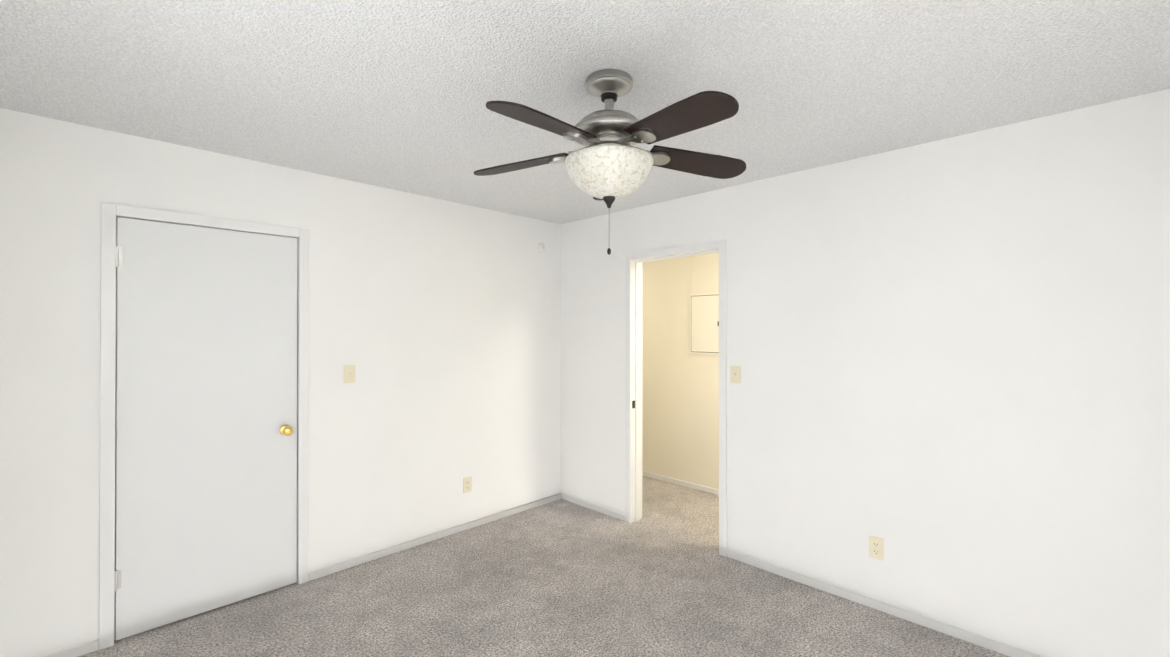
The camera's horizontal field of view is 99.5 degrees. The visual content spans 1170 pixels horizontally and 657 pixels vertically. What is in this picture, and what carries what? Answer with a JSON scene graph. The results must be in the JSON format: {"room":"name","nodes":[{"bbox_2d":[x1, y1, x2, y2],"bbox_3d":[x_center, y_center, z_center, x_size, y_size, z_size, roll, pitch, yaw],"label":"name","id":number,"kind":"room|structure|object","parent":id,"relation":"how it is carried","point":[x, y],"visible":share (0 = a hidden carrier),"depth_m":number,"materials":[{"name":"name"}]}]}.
{"room":"empty bedroom","nodes":[
{"label":"empty bedroom","id":0,"kind":"room"},
{"bbox_2d":[0,108,560,656],"bbox_3d":[-1.484,0.285,3.212,0.125,2.440,3.488,0,0,45],"label":"wall","id":1,"kind":"structure","parent":0,"point":[436,322],"depth_m":3.04,"materials":[{"name":"white paint"}]},
{"bbox_2d":[45,640,98,656],"bbox_3d":[-2.411,1.477,2.168,0.013,0.048,0.402,0,0,45],"label":"baseboard","id":2,"kind":"structure","parent":1,"relation":"attached to","point":[80,650],"depth_m":2.26,"materials":[{"name":"white paint"}]},
{"bbox_2d":[99,202,308,649],"bbox_3d":[-2.003,0.456,2.676,0.137,2.094,0.887,0,0,45],"label":"door frame","id":3,"kind":"structure","parent":1,"relation":"attached to","point":[110,212],"depth_m":2.35,"materials":[{"name":"white paint"}]},
{"bbox_2d":[114,217,297,640],"bbox_3d":[-1.958,0.479,2.624,0.103,2.023,0.783,0,0,45],"label":"door","id":4,"kind":"structure","parent":1,"relation":"in","point":[206,436],"depth_m":2.60,"materials":[{"name":"white paint"}]},
{"bbox_2d":[344,365,355,382],"bbox_3d":[-1.478,0.287,3.114,0.022,0.114,0.070,0,0,45],"label":"light switch","id":5,"kind":"object","parent":1,"relation":"attached to","point":[349,373],"visible":1,"depth_m":3.12,"materials":[{"name":"beige plastic"}]},
{"bbox_2d":[308,493,560,580],"bbox_3d":[-0.928,1.482,3.672,0.013,0.051,2.050,0,0,45],"label":"baseboard","id":6,"kind":"structure","parent":1,"relation":"attached to","point":[341,566],"depth_m":3.46,"materials":[{"name":"white paint"}]},
{"bbox_2d":[463,476,471,492],"bbox_3d":[-0.882,1.176,3.724,0.007,0.114,0.070,0,0,45],"label":"electrical outlet","id":7,"kind":"object","parent":1,"relation":"attached to","point":[467,484],"visible":1,"depth_m":3.72,"materials":[{"name":"beige plastic"}]},
{"bbox_2d":[537,243,544,251],"bbox_3d":[-0.369,-0.696,4.239,0.026,0.076,0.076,0,0,45],"label":"smoke detector","id":8,"kind":"object","parent":1,"relation":"attached to","point":[541,247],"visible":0.98,"depth_m":4.22,"materials":[{"name":"white plastic"}]},
{"bbox_2d":[79,475,1009,656],"bbox_3d":[-0.001,1.532,2.582,5.550,0.060,4.680,0,0,45],"label":"floor","id":9,"kind":"structure","parent":0,"point":[661,577],"depth_m":2.67,"materials":[{"name":"carpet"}]},
{"bbox_2d":[0,0,1169,223],"bbox_3d":[-0.001,-0.978,2.593,5.550,0.080,4.680,0,0,45],"label":"ceiling","id":10,"kind":"structure","parent":0,"point":[392,94],"depth_m":1.83,"materials":[{"name":"white paint"}]},
{"bbox_2d":[473,69,745,254],"bbox_3d":[0.083,-0.610,1.846,1.111,0.662,1.099,0,0,45],"label":"fan","id":11,"kind":"object","parent":10,"relation":"hanging from","point":[608,164],"visible":1,"depth_m":1.77,"materials":[{"name":"brown wood"}]},
{"bbox_2d":[642,253,718,489],"bbox_3d":[1.242,0.291,4.560,4.550,2.440,0.125,0,0,45],"label":"wall","id":12,"kind":"structure","parent":0,"point":[680,412],"depth_m":4.81,"materials":[{"name":"paint"}]},
{"bbox_2d":[642,471,718,494],"bbox_3d":[1.195,1.488,4.506,4.300,0.048,0.010,0,0,45],"label":"baseboard","id":13,"kind":"structure","parent":12,"relation":"attached to","point":[675,481],"depth_m":4.76,"materials":[{"name":"white paint"}]},
{"bbox_2d":[689,292,718,354],"bbox_3d":[1.124,-0.043,4.577,0.370,0.570,0.018,0,0,45],"label":"breaker panel","id":14,"kind":"object","parent":12,"relation":"attached to","point":[703,323],"visible":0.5,"depth_m":4.59,"materials":[{"name":"white paint"}]},
{"bbox_2d":[561,89,1169,656],"bbox_3d":[0.849,0.286,3.449,5.550,2.440,0.125,0,0,45],"label":"wall","id":15,"kind":"structure","parent":0,"point":[951,357],"depth_m":2.43,"materials":[{"name":"white paint"}]},
{"bbox_2d":[561,493,624,520],"bbox_3d":[0.064,1.484,4.125,0.718,0.051,0.013,0,0,45],"label":"baseboard","id":16,"kind":"structure","parent":15,"relation":"attached to","point":[597,508],"depth_m":4.11,"materials":[{"name":"white paint"}]},
{"bbox_2d":[625,240,726,556],"bbox_3d":[0.675,0.460,3.623,0.865,2.094,0.153,0,0,45],"label":"door frame","id":17,"kind":"structure","parent":15,"relation":"attached to","point":[720,245],"depth_m":3.84,"materials":[{"name":"white paint"}]},
{"bbox_2d":[730,366,740,383],"bbox_3d":[0.975,0.300,3.221,0.070,0.114,0.022,0,0,45],"label":"light switch","id":18,"kind":"object","parent":15,"relation":"attached to","point":[735,374],"visible":1,"depth_m":3.22,"materials":[{"name":"beige plastic"}]},
{"bbox_2d":[869,536,883,560],"bbox_3d":[1.560,1.176,2.651,0.070,0.114,0.007,0,0,45],"label":"electrical outlet","id":19,"kind":"object","parent":15,"relation":"attached to","point":[876,547],"visible":1,"depth_m":2.65,"materials":[{"name":"beige plastic"}]},
{"bbox_2d":[726,550,1041,656],"bbox_3d":[1.801,1.478,2.408,2.437,0.048,0.013,0,0,45],"label":"baseboard","id":20,"kind":"structure","parent":15,"relation":"attached to","point":[921,620],"depth_m":2.59,"materials":[{"name":"white paint"}]}
]}

